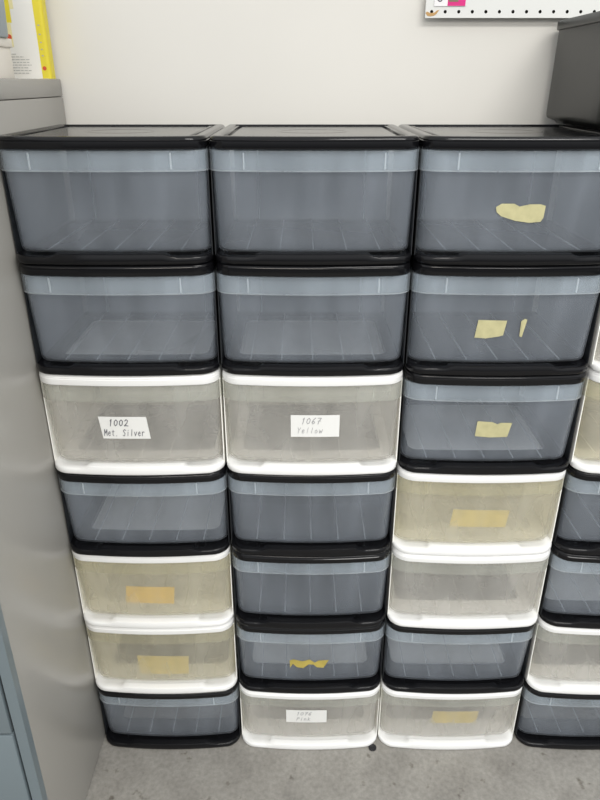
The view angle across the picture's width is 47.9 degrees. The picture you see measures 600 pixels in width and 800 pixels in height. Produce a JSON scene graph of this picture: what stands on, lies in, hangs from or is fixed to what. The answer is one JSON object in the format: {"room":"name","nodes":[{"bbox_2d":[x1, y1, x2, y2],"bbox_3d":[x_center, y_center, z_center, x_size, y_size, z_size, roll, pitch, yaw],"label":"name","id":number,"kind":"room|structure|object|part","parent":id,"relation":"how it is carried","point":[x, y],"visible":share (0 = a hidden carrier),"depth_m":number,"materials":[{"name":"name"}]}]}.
{"room":"storage room","nodes":[
{"label":"storage room","id":0,"kind":"room"},
{"bbox_2d":[45,0,567,396],"bbox_3d":[0.000,-0.538,1.646,5.200,2.800,0.100,0,25,0],"label":"wall","id":1,"kind":"structure","parent":0,"point":[224,62],"depth_m":1.50,"materials":[{"name":"white paint"}]},
{"bbox_2d":[425,0,599,17],"bbox_3d":[0.753,-0.971,1.374,0.974,0.342,0.023,0,25,0],"label":"pegboard","id":2,"kind":"object","parent":1,"relation":"attached to","point":[473,8],"visible":0.97,"depth_m":1.43,"materials":[{"name":"white"}]},
{"bbox_2d":[434,0,465,5],"bbox_3d":[0.316,-0.865,1.410,0.066,0.075,0.002,0,25,0],"label":"card","id":3,"kind":"object","parent":2,"relation":"hanging from","point":[436,2],"visible":1,"depth_m":1.42,"materials":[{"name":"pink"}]},
{"bbox_2d":[86,688,599,799],"bbox_3d":[0.000,1.547,0.621,5.200,0.100,3.730,0,25,0],"label":"floor","id":4,"kind":"structure","parent":0,"point":[516,770],"depth_m":1.76,"materials":[{"name":"grey concrete"}]},
{"bbox_2d":[0,78,105,799],"bbox_3d":[-0.720,0.184,1.492,0.380,1.616,0.776,0,25,0],"label":"filing cabinet","id":5,"kind":"object","parent":4,"relation":"on","point":[52,728],"visible":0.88,"depth_m":1.35,"materials":[{"name":"grey metal"}]},
{"bbox_3d":[-0.720,0.474,1.236,0.328,0.367,0.022,0,25,0],"label":"drawer","id":6,"kind":"part","parent":5,"relation":"part of","materials":[{"name":"grey paint"}]},
{"bbox_2d":[0,37,14,77],"bbox_3d":[-0.656,-0.665,1.315,0.154,0.072,0.128,0,25,0],"label":"lidded box","id":7,"kind":"object","parent":5,"relation":"on","point":[6,65],"visible":0.87,"depth_m":1.34,"materials":[{"name":"white cardboard"}]},
{"bbox_2d":[0,0,7,37],"bbox_3d":[-0.634,-0.748,1.276,0.138,0.110,0.108,0,25,0],"label":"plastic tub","id":8,"kind":"object","parent":7,"relation":"on","point":[3,23],"visible":0.99,"depth_m":1.30,"materials":[{"name":"white plastic"}]},
{"bbox_3d":[-0.656,-0.691,1.303,0.154,0.016,0.128,0,25,0],"label":"lid","id":9,"kind":"part","parent":7,"relation":"part of","materials":[{"name":"white cardboard"}]},
{"bbox_3d":[-0.720,0.820,1.399,0.328,0.386,0.022,0,25,0],"label":"drawer","id":10,"kind":"part","parent":5,"relation":"part of","materials":[{"name":"grey paint"}]},
{"bbox_3d":[-0.720,0.350,1.181,0.380,1.580,0.019,0,25,0],"label":"frame","id":11,"kind":"part","parent":5,"relation":"part of","materials":[{"name":"grey paint"}]},
{"bbox_2d":[4,0,55,78],"bbox_3d":[-0.586,-0.822,1.414,0.100,0.270,0.037,-1,25,-1],"label":"carton","id":12,"kind":"object","parent":5,"relation":"on","point":[27,20],"visible":0.79,"depth_m":1.43,"materials":[{"name":"white"}]},
{"bbox_2d":[97,626,241,748],"bbox_3d":[-0.344,0.761,1.930,0.370,0.208,0.375,0,25,0],"label":"storage unit","id":13,"kind":"object","parent":4,"relation":"on","point":[201,648],"visible":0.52,"depth_m":1.84,"materials":[{"name":"black plastic"}]},
{"bbox_2d":[85,554,238,693],"bbox_3d":[-0.345,0.568,1.837,0.370,0.221,0.375,0,25,0],"label":"storage unit","id":14,"kind":"object","parent":13,"relation":"on","point":[189,580],"visible":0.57,"depth_m":1.75,"materials":[{"name":"white plastic"}]},
{"bbox_2d":[72,477,234,628],"bbox_3d":[-0.345,0.371,1.740,0.370,0.217,0.375,0,25,0],"label":"storage unit","id":15,"kind":"object","parent":14,"relation":"on","point":[199,505],"visible":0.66,"depth_m":1.66,"materials":[{"name":"white plastic"}]},
{"bbox_2d":[57,405,230,556],"bbox_3d":[-0.344,0.178,1.642,0.370,0.215,0.375,0,25,0],"label":"storage unit","id":16,"kind":"object","parent":15,"relation":"on","point":[171,427],"visible":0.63,"depth_m":1.57,"materials":[{"name":"black plastic"}]},
{"bbox_2d":[39,320,226,474],"bbox_3d":[-0.345,-0.022,1.546,0.370,0.229,0.375,0,25,0],"label":"storage unit","id":17,"kind":"object","parent":16,"relation":"on","point":[72,406],"visible":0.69,"depth_m":1.49,"materials":[{"name":"white plastic"}]},
{"bbox_2d":[19,228,220,375],"bbox_3d":[-0.345,-0.224,1.447,0.370,0.220,0.375,0,25,0],"label":"storage unit","id":18,"kind":"object","parent":17,"relation":"on","point":[57,317],"visible":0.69,"depth_m":1.44,"materials":[{"name":"black plastic"}]},
{"bbox_2d":[0,124,224,264],"bbox_3d":[-0.345,-0.422,1.351,0.370,0.220,0.375,0,25,0],"label":"storage unit","id":19,"kind":"object","parent":18,"relation":"on","point":[121,175],"visible":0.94,"depth_m":1.42,"materials":[{"name":"black plastic"}]},
{"bbox_3d":[-0.345,-0.416,1.347,0.362,0.178,0.343,0,25,0],"label":"drawer","id":20,"kind":"part","parent":19,"relation":"part of","materials":[{"name":"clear plastic"}]},
{"bbox_3d":[-0.345,-0.512,1.308,0.366,0.022,0.375,0,25,0],"label":"lid","id":21,"kind":"part","parent":19,"relation":"part of","materials":[{"name":"black plastic"}]},
{"bbox_3d":[-0.345,-0.314,1.405,0.366,0.022,0.375,0,25,0],"label":"lid","id":22,"kind":"part","parent":18,"relation":"part of","materials":[{"name":"black plastic"}]},
{"bbox_3d":[-0.345,-0.116,1.502,0.366,0.023,0.375,0,25,0],"label":"lid","id":23,"kind":"part","parent":17,"relation":"part of","materials":[{"name":"white plastic"}]},
{"bbox_3d":[-0.344,0.090,1.601,0.366,0.021,0.375,0,25,0],"label":"lid","id":24,"kind":"part","parent":16,"relation":"part of","materials":[{"name":"black plastic"}]},
{"bbox_3d":[-0.345,0.283,1.698,0.366,0.021,0.375,0,25,0],"label":"lid","id":25,"kind":"part","parent":15,"relation":"part of","materials":[{"name":"white plastic"}]},
{"bbox_3d":[-0.345,0.478,1.794,0.366,0.022,0.375,0,25,0],"label":"lid","id":26,"kind":"part","parent":14,"relation":"part of","materials":[{"name":"white plastic"}]},
{"bbox_3d":[-0.344,0.676,1.890,0.366,0.020,0.375,0,25,0],"label":"lid","id":27,"kind":"part","parent":13,"relation":"part of","materials":[{"name":"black plastic"}]},
{"bbox_2d":[240,633,380,749],"bbox_3d":[0.026,0.762,1.929,0.370,0.208,0.375,0,25,0],"label":"storage unit","id":28,"kind":"object","parent":4,"relation":"on","point":[301,729],"visible":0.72,"depth_m":1.84,"materials":[{"name":"white plastic"}]},
{"bbox_3d":[0.026,0.677,1.889,0.366,0.020,0.375,0,25,0],"label":"lid","id":29,"kind":"part","parent":28,"relation":"part of","materials":[{"name":"white plastic"}]},
{"bbox_2d":[236,562,384,693],"bbox_3d":[0.026,0.568,1.837,0.370,0.221,0.375,0,25,0],"label":"storage unit","id":30,"kind":"object","parent":28,"relation":"on","point":[270,581],"visible":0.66,"depth_m":1.76,"materials":[{"name":"black plastic"}]},
{"bbox_3d":[0.026,0.478,1.794,0.366,0.022,0.375,0,25,0],"label":"lid","id":31,"kind":"part","parent":30,"relation":"part of","materials":[{"name":"black plastic"}]},
{"bbox_2d":[232,482,389,628],"bbox_3d":[0.026,0.372,1.738,0.370,0.217,0.375,0,25,0],"label":"storage unit","id":32,"kind":"object","parent":30,"relation":"on","point":[303,506],"visible":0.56,"depth_m":1.67,"materials":[{"name":"black plastic"}]},
{"bbox_3d":[0.026,0.283,1.697,0.366,0.021,0.375,0,25,0],"label":"lid","id":33,"kind":"part","parent":32,"relation":"part of","materials":[{"name":"black plastic"}]},
{"bbox_2d":[228,405,395,556],"bbox_3d":[0.025,0.177,1.644,0.370,0.215,0.375,0,25,0],"label":"storage unit","id":34,"kind":"object","parent":32,"relation":"on","point":[268,426],"visible":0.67,"depth_m":1.57,"materials":[{"name":"black plastic"}]},
{"bbox_3d":[0.025,0.090,1.603,0.366,0.021,0.375,0,25,0],"label":"lid","id":35,"kind":"part","parent":34,"relation":"part of","materials":[{"name":"black plastic"}]},
{"bbox_2d":[222,320,402,474],"bbox_3d":[0.025,-0.022,1.546,0.370,0.229,0.375,0,25,0],"label":"storage unit","id":36,"kind":"object","parent":34,"relation":"on","point":[265,337],"visible":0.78,"depth_m":1.49,"materials":[{"name":"white plastic"}]},
{"bbox_3d":[0.025,-0.115,1.502,0.366,0.023,0.375,0,25,0],"label":"lid","id":37,"kind":"part","parent":36,"relation":"part of","materials":[{"name":"white plastic"}]},
{"bbox_2d":[216,228,410,375],"bbox_3d":[0.025,-0.224,1.446,0.370,0.220,0.375,0,25,0],"label":"storage unit","id":38,"kind":"object","parent":36,"relation":"on","point":[267,292],"visible":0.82,"depth_m":1.47,"materials":[{"name":"black plastic"}]},
{"bbox_3d":[0.025,-0.314,1.404,0.366,0.022,0.375,0,25,0],"label":"lid","id":39,"kind":"part","parent":38,"relation":"part of","materials":[{"name":"black plastic"}]},
{"bbox_2d":[209,124,418,264],"bbox_3d":[0.025,-0.422,1.350,0.370,0.220,0.375,0,25,0],"label":"storage unit","id":40,"kind":"object","parent":38,"relation":"on","point":[287,175],"visible":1,"depth_m":1.46,"materials":[{"name":"black plastic"}]},
{"bbox_3d":[0.025,-0.512,1.308,0.366,0.022,0.375,0,25,0],"label":"lid","id":41,"kind":"part","parent":40,"relation":"part of","materials":[{"name":"black plastic"}]},
{"bbox_3d":[0.025,-0.416,1.347,0.362,0.178,0.343,0,25,0],"label":"drawer","id":42,"kind":"part","parent":40,"relation":"part of","materials":[{"name":"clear plastic"}]},
{"bbox_2d":[369,744,375,750],"bbox_3d":[0.194,0.930,1.809,0.021,0.004,0.021,0,25,0],"label":"plug","id":43,"kind":"object","parent":4,"relation":"on","point":[372,747],"visible":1,"depth_m":1.81,"materials":[{"name":"black plastic"}]},
{"bbox_2d":[377,624,521,749],"bbox_3d":[0.395,0.762,1.929,0.370,0.208,0.375,0,25,0],"label":"storage unit","id":44,"kind":"object","parent":4,"relation":"on","point":[446,730],"visible":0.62,"depth_m":1.84,"materials":[{"name":"white plastic"}]},
{"bbox_3d":[0.395,0.677,1.889,0.366,0.020,0.375,0,25,0],"label":"lid","id":45,"kind":"part","parent":44,"relation":"part of","materials":[{"name":"white plastic"}]},
{"bbox_2d":[381,554,534,693],"bbox_3d":[0.396,0.568,1.836,0.370,0.221,0.375,0,25,0],"label":"storage unit","id":46,"kind":"object","parent":44,"relation":"on","point":[412,580],"visible":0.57,"depth_m":1.76,"materials":[{"name":"black plastic"}]},
{"bbox_3d":[0.396,0.478,1.794,0.366,0.022,0.375,0,25,0],"label":"lid","id":47,"kind":"part","parent":46,"relation":"part of","materials":[{"name":"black plastic"}]},
{"bbox_2d":[386,476,550,628],"bbox_3d":[0.396,0.372,1.738,0.370,0.217,0.375,0,25,0],"label":"storage unit","id":48,"kind":"object","parent":46,"relation":"on","point":[420,504],"visible":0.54,"depth_m":1.67,"materials":[{"name":"white plastic"}]},
{"bbox_3d":[0.396,0.283,1.697,0.366,0.021,0.375,0,25,0],"label":"lid","id":49,"kind":"part","parent":48,"relation":"part of","materials":[{"name":"white plastic"}]},
{"bbox_2d":[391,405,565,555],"bbox_3d":[0.395,0.177,1.645,0.370,0.215,0.375,0,25,0],"label":"storage unit","id":50,"kind":"object","parent":48,"relation":"on","point":[427,427],"visible":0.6,"depth_m":1.57,"materials":[{"name":"white plastic"}]},
{"bbox_3d":[0.395,0.089,1.604,0.366,0.021,0.375,0,25,0],"label":"lid","id":51,"kind":"part","parent":50,"relation":"part of","materials":[{"name":"white plastic"}]},
{"bbox_2d":[397,320,585,474],"bbox_3d":[0.396,-0.023,1.547,0.370,0.229,0.375,0,25,0],"label":"storage unit","id":52,"kind":"object","parent":50,"relation":"on","point":[549,406],"visible":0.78,"depth_m":1.49,"materials":[{"name":"black plastic"}]},
{"bbox_3d":[0.396,-0.116,1.503,0.366,0.023,0.375,0,25,0],"label":"lid","id":53,"kind":"part","parent":52,"relation":"part of","materials":[{"name":"black plastic"}]},
{"bbox_2d":[404,228,599,375],"bbox_3d":[0.395,-0.225,1.448,0.370,0.220,0.375,0,25,0],"label":"storage unit","id":54,"kind":"object","parent":52,"relation":"on","point":[565,317],"visible":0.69,"depth_m":1.43,"materials":[{"name":"black plastic"}]},
{"bbox_2d":[398,124,599,265],"bbox_3d":[0.395,-0.421,1.349,0.370,0.220,0.375,0,25,0],"label":"storage unit","id":55,"kind":"object","parent":54,"relation":"on","point":[469,175],"visible":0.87,"depth_m":1.42,"materials":[{"name":"black plastic"}]},
{"bbox_3d":[0.395,-0.415,1.345,0.362,0.178,0.343,0,25,0],"label":"drawer","id":56,"kind":"part","parent":55,"relation":"part of","materials":[{"name":"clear plastic"}]},
{"bbox_3d":[0.395,-0.511,1.307,0.366,0.022,0.375,0,25,0],"label":"lid","id":57,"kind":"part","parent":55,"relation":"part of","materials":[{"name":"black plastic"}]},
{"bbox_3d":[0.395,-0.315,1.406,0.366,0.022,0.375,0,25,0],"label":"lid","id":58,"kind":"part","parent":54,"relation":"part of","materials":[{"name":"black plastic"}]},
{"bbox_2d":[514,624,599,749],"bbox_3d":[0.768,0.762,1.929,0.370,0.208,0.375,0,25,0],"label":"storage unit","id":59,"kind":"object","parent":4,"relation":"on","point":[549,647],"visible":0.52,"depth_m":1.84,"materials":[{"name":"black plastic"}]},
{"bbox_3d":[0.768,0.677,1.889,0.366,0.020,0.375,0,25,0],"label":"lid","id":60,"kind":"part","parent":59,"relation":"part of","materials":[{"name":"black plastic"}]},
{"bbox_2d":[525,554,599,694],"bbox_3d":[0.767,0.569,1.834,0.370,0.221,0.375,0,25,0],"label":"storage unit","id":61,"kind":"object","parent":59,"relation":"on","point":[567,580],"visible":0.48,"depth_m":1.75,"materials":[{"name":"white plastic"}]},
{"bbox_3d":[0.767,0.479,1.792,0.366,0.022,0.375,0,25,0],"label":"lid","id":62,"kind":"part","parent":61,"relation":"part of","materials":[{"name":"white plastic"}]},
{"bbox_2d":[538,476,599,628],"bbox_3d":[0.768,0.372,1.737,0.370,0.217,0.375,0,25,0],"label":"storage unit","id":63,"kind":"object","parent":61,"relation":"on","point":[581,504],"visible":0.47,"depth_m":1.66,"materials":[{"name":"black plastic"}]},
{"bbox_3d":[0.768,0.284,1.696,0.366,0.021,0.375,0,25,0],"label":"lid","id":64,"kind":"part","parent":63,"relation":"part of","materials":[{"name":"black plastic"}]},
{"bbox_2d":[552,405,599,554],"bbox_3d":[0.768,0.177,1.644,0.370,0.215,0.375,0,25,0],"label":"storage unit","id":65,"kind":"object","parent":63,"relation":"on","point":[573,541],"visible":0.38,"depth_m":1.56,"materials":[{"name":"black plastic"}]},
{"bbox_3d":[0.768,0.089,1.603,0.366,0.021,0.375,0,25,0],"label":"lid","id":66,"kind":"part","parent":65,"relation":"part of","materials":[{"name":"black plastic"}]},
{"bbox_2d":[569,331,599,473],"bbox_3d":[0.768,-0.022,1.546,0.370,0.229,0.375,0,25,0],"label":"storage unit","id":67,"kind":"object","parent":65,"relation":"on","point":[588,461],"visible":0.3,"depth_m":1.46,"materials":[{"name":"white plastic"}]},
{"bbox_3d":[0.768,-0.116,1.502,0.366,0.023,0.375,0,25,0],"label":"lid","id":68,"kind":"part","parent":67,"relation":"part of","materials":[{"name":"white plastic"}]},
{"bbox_2d":[588,305,599,371],"bbox_3d":[0.767,-0.224,1.446,0.370,0.220,0.375,0,25,0],"label":"storage unit","id":69,"kind":"object","parent":67,"relation":"on","point":[594,358],"visible":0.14,"depth_m":1.35,"materials":[{"name":"white plastic"}]},
{"bbox_3d":[0.768,-0.421,1.349,0.370,0.220,0.375,0,25,0],"label":"storage unit","id":70,"kind":"object","parent":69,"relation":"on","visible":0},
{"bbox_2d":[546,11,599,129],"bbox_3d":[0.723,-0.645,1.330,0.366,0.200,0.336,0,25,0],"label":"storage bin","id":71,"kind":"object","parent":70,"relation":"on","point":[574,95],"visible":1,"depth_m":1.33,"materials":[{"name":"grey plastic"}]},
{"bbox_3d":[0.723,-0.727,1.292,0.366,0.019,0.336,0,25,0],"label":"lid","id":72,"kind":"part","parent":71,"relation":"part of","materials":[{"name":"grey plastic"}]}
]}

